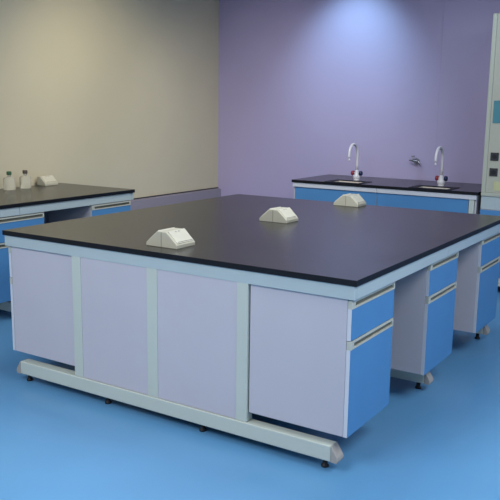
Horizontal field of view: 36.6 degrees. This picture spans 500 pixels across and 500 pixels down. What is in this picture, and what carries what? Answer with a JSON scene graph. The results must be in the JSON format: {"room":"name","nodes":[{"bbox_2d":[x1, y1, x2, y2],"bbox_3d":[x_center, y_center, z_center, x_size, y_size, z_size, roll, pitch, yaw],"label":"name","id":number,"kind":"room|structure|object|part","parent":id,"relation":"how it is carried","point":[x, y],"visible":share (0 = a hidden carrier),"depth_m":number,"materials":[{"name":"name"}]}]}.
{"room":"science laboratory","nodes":[
{"label":"science laboratory","id":0,"kind":"room"},
{"bbox_2d":[0,0,218,197],"bbox_3d":[-2.989,-0.889,4.803,0.100,2.950,9.765,7,12,32],"label":"wall","id":1,"kind":"structure","parent":0,"point":[104,93],"depth_m":7.23,"materials":[{"name":"beige paint"}]},
{"bbox_2d":[129,188,220,209],"bbox_3d":[-2.943,0.271,4.977,0.045,0.606,9.564,7,12,32],"label":"trim","id":2,"kind":"structure","parent":1,"relation":"attached to","point":[149,202],"depth_m":8.15,"materials":[{"name":"paint"}]},
{"bbox_2d":[133,187,217,199],"bbox_3d":[-1.040,-0.554,7.875,0.006,0.012,2.464,7,12,32],"label":"trim","id":3,"kind":"structure","parent":1,"relation":"attached to","point":[214,187],"depth_m":8.20,"materials":[{"name":"plastic"}]},
{"bbox_2d":[0,286,499,499],"bbox_3d":[0.298,1.040,3.004,7.958,0.100,9.765,7,12,32],"label":"floor","id":4,"kind":"structure","parent":0,"point":[439,440],"depth_m":3.44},
{"bbox_2d":[0,193,133,311],"bbox_3d":[-1.968,0.047,5.659,0.865,0.824,2.340,7,12,32],"label":"frame","id":5,"kind":"object","parent":4,"relation":"on","point":[45,208],"visible":0.1,"depth_m":5.65,"materials":[{"name":"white metal"}]},
{"bbox_3d":[-2.000,0.375,5.689,0.766,0.073,0.060,7,12,32],"label":"floor rail","id":6,"kind":"part","parent":5,"relation":"part of","materials":[{"name":"metal"}]},
{"bbox_2d":[0,212,43,302],"bbox_3d":[-1.835,0.022,5.514,0.493,0.597,0.453,7,12,32],"label":"base cabinet","id":7,"kind":"object","parent":5,"relation":"attached to","point":[17,221],"visible":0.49,"depth_m":5.29,"materials":[{"name":"blue laminate"}]},
{"bbox_3d":[-1.635,-0.052,5.371,0.021,0.036,0.453,7,12,32],"label":"handle","id":8,"kind":"part","parent":7,"relation":"part of","materials":[{"name":"metal"}]},
{"bbox_3d":[-1.639,0.153,5.410,0.018,0.382,0.453,7,12,32],"label":"door","id":9,"kind":"part","parent":7,"relation":"part of","materials":[{"name":"blue laminate"}]},
{"bbox_3d":[-1.635,-0.140,5.355,0.018,0.134,0.453,7,12,32],"label":"drawer","id":10,"kind":"part","parent":7,"relation":"part of","materials":[{"name":"blue laminate"}]},
{"bbox_3d":[-1.633,-0.224,5.339,0.021,0.036,0.453,7,12,32],"label":"handle","id":11,"kind":"part","parent":7,"relation":"part of","materials":[{"name":"metal"}]},
{"bbox_3d":[-1.768,-0.098,6.167,0.018,0.599,1.128,7,12,32],"label":"panel","id":12,"kind":"part","parent":5,"relation":"part of","materials":[{"name":"purple laminate"}]},
{"bbox_2d":[0,183,134,208],"bbox_3d":[-1.960,-0.370,5.580,0.876,0.026,2.338,7,12,32],"label":"countertop","id":13,"kind":"structure","parent":5,"relation":"on","point":[37,194],"depth_m":5.95,"materials":[{"name":"black"}]},
{"bbox_2d":[3,171,15,189],"bbox_3d":[-1.951,-0.562,6.130,0.094,0.150,0.094,7,12,32],"label":"bottle","id":14,"kind":"object","parent":13,"relation":"on","point":[9,183],"visible":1,"depth_m":6.10,"materials":[{"name":"plastic"}]},
{"bbox_2d":[19,170,30,188],"bbox_3d":[-1.862,-0.586,6.266,0.094,0.150,0.094,7,12,32],"label":"bottle","id":15,"kind":"object","parent":13,"relation":"on","point":[25,181],"visible":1,"depth_m":6.24,"materials":[{"name":"plastic"}]},
{"bbox_2d":[37,175,57,185],"bbox_3d":[-1.756,-0.604,6.562,0.100,0.080,0.148,7,12,32],"label":"outlet box","id":16,"kind":"object","parent":13,"relation":"on","point":[49,180],"visible":1,"depth_m":6.52,"materials":[{"name":"beige plastic"}]},
{"bbox_2d":[41,175,56,182],"bbox_3d":[-1.742,-0.612,6.556,0.063,0.061,0.130,7,12,32],"label":"socket","id":17,"kind":"object","parent":16,"relation":"attached to","point":[44,179],"depth_m":6.54,"materials":[{"name":"grey plastic"}]},
{"bbox_2d":[48,200,130,222],"bbox_3d":[-1.327,-0.115,6.295,0.493,0.597,0.453,7,12,32],"label":"base cabinet","id":18,"kind":"object","parent":5,"relation":"attached to","point":[121,206],"visible":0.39,"depth_m":6.09,"materials":[{"name":"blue laminate"}]},
{"bbox_3d":[-1.454,-0.085,6.121,0.471,0.597,0.018,7,12,32],"label":"panel","id":19,"kind":"part","parent":18,"relation":"part of","materials":[{"name":"purple laminate"}]},
{"bbox_3d":[-1.127,-0.278,6.136,0.018,0.134,0.453,7,12,32],"label":"drawer","id":20,"kind":"part","parent":18,"relation":"part of","materials":[{"name":"blue laminate"}]},
{"bbox_3d":[-1.125,-0.361,6.120,0.021,0.036,0.453,7,12,32],"label":"handle","id":21,"kind":"part","parent":18,"relation":"part of","materials":[{"name":"metal"}]},
{"bbox_2d":[5,224,499,467],"bbox_3d":[0.160,0.267,4.630,2.102,0.824,2.338,7,12,32],"label":"frame","id":22,"kind":"object","parent":4,"relation":"on","point":[168,337],"visible":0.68,"depth_m":3.61,"materials":[{"name":"metal"}]},
{"bbox_2d":[8,246,74,365],"bbox_3d":[-1.005,0.264,4.272,0.493,0.597,0.453,7,12,32],"label":"base cabinet","id":23,"kind":"object","parent":22,"relation":"attached to","point":[41,289],"visible":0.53,"depth_m":4.08,"materials":[{"name":"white laminate"}]},
{"bbox_3d":[-1.200,0.050,4.361,0.018,0.134,0.453,7,12,32],"label":"drawer","id":24,"kind":"part","parent":23,"relation":"part of","materials":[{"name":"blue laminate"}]},
{"bbox_3d":[-1.204,0.343,4.415,0.018,0.382,0.453,7,12,32],"label":"door","id":25,"kind":"part","parent":23,"relation":"part of","materials":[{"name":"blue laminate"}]},
{"bbox_3d":[-0.884,0.347,3.950,0.061,0.645,0.048,7,12,32],"label":"post","id":26,"kind":"part","parent":22,"relation":"part of","materials":[{"name":"metal"}]},
{"bbox_3d":[-0.676,0.375,3.814,0.439,0.643,0.034,7,12,32],"label":"infill panel","id":27,"kind":"part","parent":22,"relation":"part of","materials":[{"name":"purple laminate"}]},
{"bbox_3d":[-0.461,0.402,3.685,0.064,0.645,0.048,7,12,32],"label":"post","id":28,"kind":"part","parent":22,"relation":"part of","materials":[{"name":"metal"}]},
{"bbox_3d":[-0.455,0.757,3.744,1.930,0.073,0.060,7,12,32],"label":"floor rail","id":29,"kind":"part","parent":22,"relation":"part of","materials":[{"name":"metal"}]},
{"bbox_3d":[-0.244,0.431,3.543,0.456,0.643,0.034,7,12,32],"label":"infill panel","id":30,"kind":"part","parent":22,"relation":"part of","materials":[{"name":"purple laminate"}]},
{"bbox_3d":[-0.024,0.458,3.411,0.059,0.645,0.048,7,12,32],"label":"post","id":31,"kind":"part","parent":22,"relation":"part of","materials":[{"name":"metal"}]},
{"bbox_2d":[2,194,499,286],"bbox_3d":[0.165,-0.151,4.552,2.120,0.026,2.338,7,12,32],"label":"countertop","id":32,"kind":"structure","parent":22,"relation":"on","point":[328,242],"depth_m":4.12,"materials":[{"name":"black"}]},
{"bbox_2d":[146,227,194,248],"bbox_3d":[-0.393,-0.063,3.748,0.192,0.080,0.149,7,12,32],"label":"outlet box","id":33,"kind":"object","parent":32,"relation":"on","point":[173,238],"visible":1,"depth_m":3.69,"materials":[{"name":"beige plastic"}]},
{"bbox_2d":[168,228,192,243],"bbox_3d":[-0.341,-0.067,3.717,0.063,0.061,0.130,7,12,32],"label":"socket","id":34,"kind":"object","parent":33,"relation":"attached to","point":[177,236],"depth_m":3.70,"materials":[{"name":"grey plastic"}]},
{"bbox_2d":[259,207,297,223],"bbox_3d":[0.178,-0.218,4.624,0.192,0.080,0.149,7,12,32],"label":"outlet box","id":35,"kind":"object","parent":32,"relation":"on","point":[286,215],"visible":1,"depth_m":4.57,"materials":[{"name":"beige plastic"}]},
{"bbox_2d":[279,207,296,218],"bbox_3d":[0.230,-0.221,4.593,0.063,0.061,0.130,7,12,32],"label":"socket","id":36,"kind":"object","parent":35,"relation":"attached to","point":[284,213],"depth_m":4.58,"materials":[{"name":"grey plastic"}]},
{"bbox_2d":[334,193,365,206],"bbox_3d":[0.720,-0.362,5.440,0.192,0.080,0.149,7,12,32],"label":"outlet box","id":37,"kind":"object","parent":32,"relation":"on","point":[351,200],"visible":1,"depth_m":5.38,"materials":[{"name":"beige plastic"}]},
{"bbox_2d":[351,194,364,203],"bbox_3d":[0.772,-0.365,5.409,0.063,0.061,0.130,7,12,32],"label":"socket","id":38,"kind":"object","parent":37,"relation":"attached to","point":[355,198],"depth_m":5.38,"materials":[{"name":"grey plastic"}]},
{"bbox_2d":[249,282,394,437],"bbox_3d":[0.328,0.437,3.435,0.493,0.597,0.453,7,12,32],"label":"base cabinet","id":39,"kind":"object","parent":22,"relation":"attached to","point":[318,362],"visible":0.88,"depth_m":3.25,"materials":[{"name":"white laminate"}]},
{"bbox_3d":[0.201,0.468,3.261,0.471,0.597,0.018,7,12,32],"label":"panel","id":40,"kind":"part","parent":39,"relation":"part of","materials":[{"name":"purple laminate"}]},
{"bbox_3d":[0.524,0.568,3.331,0.018,0.382,0.453,7,12,32],"label":"door","id":41,"kind":"part","parent":39,"relation":"part of","materials":[{"name":"blue laminate"}]},
{"bbox_3d":[0.528,0.362,3.292,0.021,0.036,0.453,7,12,32],"label":"handle","id":42,"kind":"part","parent":39,"relation":"part of","materials":[{"name":"metal"}]},
{"bbox_3d":[0.528,0.275,3.276,0.018,0.134,0.453,7,12,32],"label":"drawer","id":43,"kind":"part","parent":39,"relation":"part of","materials":[{"name":"blue laminate"}]},
{"bbox_3d":[0.530,0.191,3.260,0.021,0.036,0.453,7,12,32],"label":"handle","id":44,"kind":"part","parent":39,"relation":"part of","materials":[{"name":"metal"}]},
{"bbox_3d":[0.160,0.591,4.687,1.930,0.073,0.060,7,12,32],"label":"floor rail","id":45,"kind":"part","parent":22,"relation":"part of","materials":[{"name":"metal"}]},
{"bbox_2d":[391,251,458,374],"bbox_3d":[0.828,0.302,4.204,0.493,0.597,0.453,7,12,32],"label":"base cabinet","id":46,"kind":"object","parent":22,"relation":"attached to","point":[424,299],"visible":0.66,"depth_m":3.97,"materials":[{"name":"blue laminate"}]},
{"bbox_3d":[0.701,0.332,4.029,0.471,0.597,0.018,7,12,32],"label":"panel","id":47,"kind":"part","parent":46,"relation":"part of","materials":[{"name":"purple laminate"}]},
{"bbox_3d":[1.024,0.432,4.099,0.018,0.382,0.453,7,12,32],"label":"door","id":48,"kind":"part","parent":46,"relation":"part of","materials":[{"name":"blue laminate"}]},
{"bbox_3d":[1.028,0.227,4.061,0.021,0.036,0.453,7,12,32],"label":"handle","id":49,"kind":"part","parent":46,"relation":"part of","materials":[{"name":"metal"}]},
{"bbox_3d":[1.028,0.139,4.045,0.018,0.134,0.453,7,12,32],"label":"drawer","id":50,"kind":"part","parent":46,"relation":"part of","materials":[{"name":"blue laminate"}]},
{"bbox_3d":[1.030,0.056,4.029,0.021,0.036,0.453,7,12,32],"label":"handle","id":51,"kind":"part","parent":46,"relation":"part of","materials":[{"name":"metal"}]},
{"bbox_2d":[453,232,499,332],"bbox_3d":[1.326,0.167,4.969,0.493,0.597,0.453,7,12,32],"label":"base cabinet","id":52,"kind":"object","parent":22,"relation":"attached to","point":[478,263],"visible":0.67,"depth_m":4.72,"materials":[{"name":"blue laminate"}]},
{"bbox_3d":[1.200,0.197,4.795,0.471,0.597,0.018,7,12,32],"label":"panel","id":53,"kind":"part","parent":52,"relation":"part of","materials":[{"name":"purple laminate"}]},
{"bbox_3d":[1.522,0.297,4.865,0.018,0.382,0.453,7,12,32],"label":"door","id":54,"kind":"part","parent":52,"relation":"part of","materials":[{"name":"blue laminate"}]},
{"bbox_3d":[1.526,0.004,4.810,0.018,0.134,0.453,7,12,32],"label":"drawer","id":55,"kind":"part","parent":52,"relation":"part of","materials":[{"name":"blue laminate"}]},
{"bbox_3d":[1.526,0.091,4.826,0.021,0.036,0.453,7,12,32],"label":"handle","id":56,"kind":"part","parent":52,"relation":"part of","materials":[{"name":"metal"}]},
{"bbox_3d":[1.528,-0.080,4.794,0.021,0.036,0.453,7,12,32],"label":"handle","id":57,"kind":"part","parent":52,"relation":"part of","materials":[{"name":"metal"}]},
{"bbox_2d":[295,187,376,205],"bbox_3d":[0.993,-0.302,7.546,0.865,0.660,0.770,7,12,32],"label":"base cabinet","id":58,"kind":"object","parent":4,"relation":"on","point":[318,194],"visible":0.08,"depth_m":7.24,"materials":[{"name":"blue laminate"}]},
{"bbox_2d":[293,182,480,213],"bbox_3d":[1.385,-0.219,7.339,1.803,0.824,0.790,7,12,32],"label":"frame","id":59,"kind":"object","parent":4,"relation":"on","point":[474,200],"visible":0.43,"depth_m":6.79,"materials":[{"name":"metal"}]},
{"bbox_2d":[292,174,481,194],"bbox_3d":[1.391,-0.637,7.262,1.823,0.026,0.806,7,12,32],"label":"countertop","id":60,"kind":"structure","parent":59,"relation":"on","point":[376,182],"depth_m":7.13,"materials":[{"name":"black"}]},
{"bbox_2d":[324,179,370,191],"bbox_3d":[0.941,-0.549,7.265,0.378,0.220,0.278,7,12,32],"label":"sink basin","id":61,"kind":"object","parent":60,"relation":"in","point":[335,180],"visible":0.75,"depth_m":7.27,"materials":[{"name":"black"}]},
{"bbox_3d":[0.941,-0.545,7.266,0.288,0.212,0.188,7,12,32],"label":"bowl","id":62,"kind":"part","parent":61,"relation":"part of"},
{"bbox_2d":[348,143,362,180],"bbox_3d":[1.005,-0.853,7.321,0.114,0.366,0.234,7,12,32],"label":"tap","id":63,"kind":"object","parent":60,"relation":"on","point":[356,174],"visible":0.99,"depth_m":7.37,"materials":[{"name":"white metal"}]},
{"bbox_3d":[0.998,-0.897,7.303,0.024,0.272,0.209,7,12,32],"label":"spout","id":64,"kind":"part","parent":63,"relation":"part of","materials":[{"name":"white metal"}]},
{"bbox_2d":[408,185,458,197],"bbox_3d":[1.651,-0.454,6.808,0.378,0.220,0.278,7,12,32],"label":"sink basin","id":65,"kind":"object","parent":60,"relation":"in","point":[416,186],"visible":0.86,"depth_m":6.82,"materials":[{"name":"black"}]},
{"bbox_3d":[1.651,-0.450,6.809,0.288,0.212,0.188,7,12,32],"label":"bowl","id":66,"kind":"part","parent":65,"relation":"part of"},
{"bbox_2d":[434,146,447,185],"bbox_3d":[1.717,-0.758,6.862,0.114,0.366,0.234,7,12,32],"label":"tap","id":67,"kind":"object","parent":60,"relation":"on","point":[440,179],"visible":1,"depth_m":6.92,"materials":[{"name":"white metal"}]},
{"bbox_3d":[1.710,-0.803,6.844,0.024,0.272,0.209,7,12,32],"label":"spout","id":68,"kind":"part","parent":67,"relation":"part of","materials":[{"name":"white metal"}]},
{"bbox_3d":[1.909,-0.109,6.571,0.045,0.663,0.035,7,12,32],"label":"post","id":69,"kind":"part","parent":59,"relation":"part of","materials":[{"name":"metal"}]},
{"bbox_3d":[2.136,-0.160,6.861,0.016,0.662,0.746,7,12,32],"label":"panel","id":70,"kind":"part","parent":59,"relation":"part of","materials":[{"name":"white metal"}]},
{"bbox_2d":[377,193,468,212],"bbox_3d":[1.716,-0.208,7.093,0.848,0.660,0.770,7,12,32],"label":"base cabinet","id":71,"kind":"object","parent":4,"relation":"on","point":[383,199],"visible":0.06,"depth_m":6.74,"materials":[{"name":"blue laminate"}]},
{"bbox_2d":[480,13,499,286],"bbox_3d":[2.809,-0.764,6.294,1.505,2.315,0.839,7,12,32],"label":"tall cabinet","id":72,"kind":"object","parent":4,"relation":"on","point":[490,189],"visible":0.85,"depth_m":6.31,"materials":[{"name":"metal"}]},
{"bbox_3d":[2.276,-0.026,6.311,0.744,0.573,0.018,7,12,32],"label":"door","id":73,"kind":"part","parent":72,"relation":"part of","materials":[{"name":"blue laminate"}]},
{"bbox_2d":[489,168,497,176],"bbox_3d":[2.043,-0.652,6.347,0.068,0.068,0.005,7,12,32],"label":"socket","id":74,"kind":"object","parent":72,"relation":"attached to","point":[493,172],"depth_m":6.34,"materials":[{"name":"plastic"}]},
{"bbox_2d":[490,152,498,160],"bbox_3d":[2.045,-0.780,6.323,0.068,0.068,0.005,7,12,32],"label":"socket","id":75,"kind":"object","parent":72,"relation":"attached to","point":[494,156],"depth_m":6.32,"materials":[{"name":"plastic"}]},
{"bbox_2d":[218,0,443,198],"bbox_3d":[2.927,-1.166,6.732,7.758,2.950,0.100,7,12,32],"label":"wall","id":76,"kind":"structure","parent":0,"point":[301,82],"depth_m":7.97,"materials":[{"name":"purple paint"}]},
{"bbox_2d":[409,156,419,164],"bbox_3d":[1.646,-0.890,7.508,0.119,0.093,0.077,7,12,32],"label":"tap","id":77,"kind":"object","parent":76,"relation":"attached to","point":[416,160],"visible":1,"depth_m":7.49,"materials":[{"name":"silver metal"}]},
{"bbox_2d":[434,0,499,183],"bbox_3d":[2.816,-1.169,6.737,2.350,2.950,0.012,7,12,32],"label":"wall","id":78,"kind":"structure","parent":76,"relation":"attached to","point":[467,24],"depth_m":7.17,"materials":[{"name":"purple paint"}]}
]}

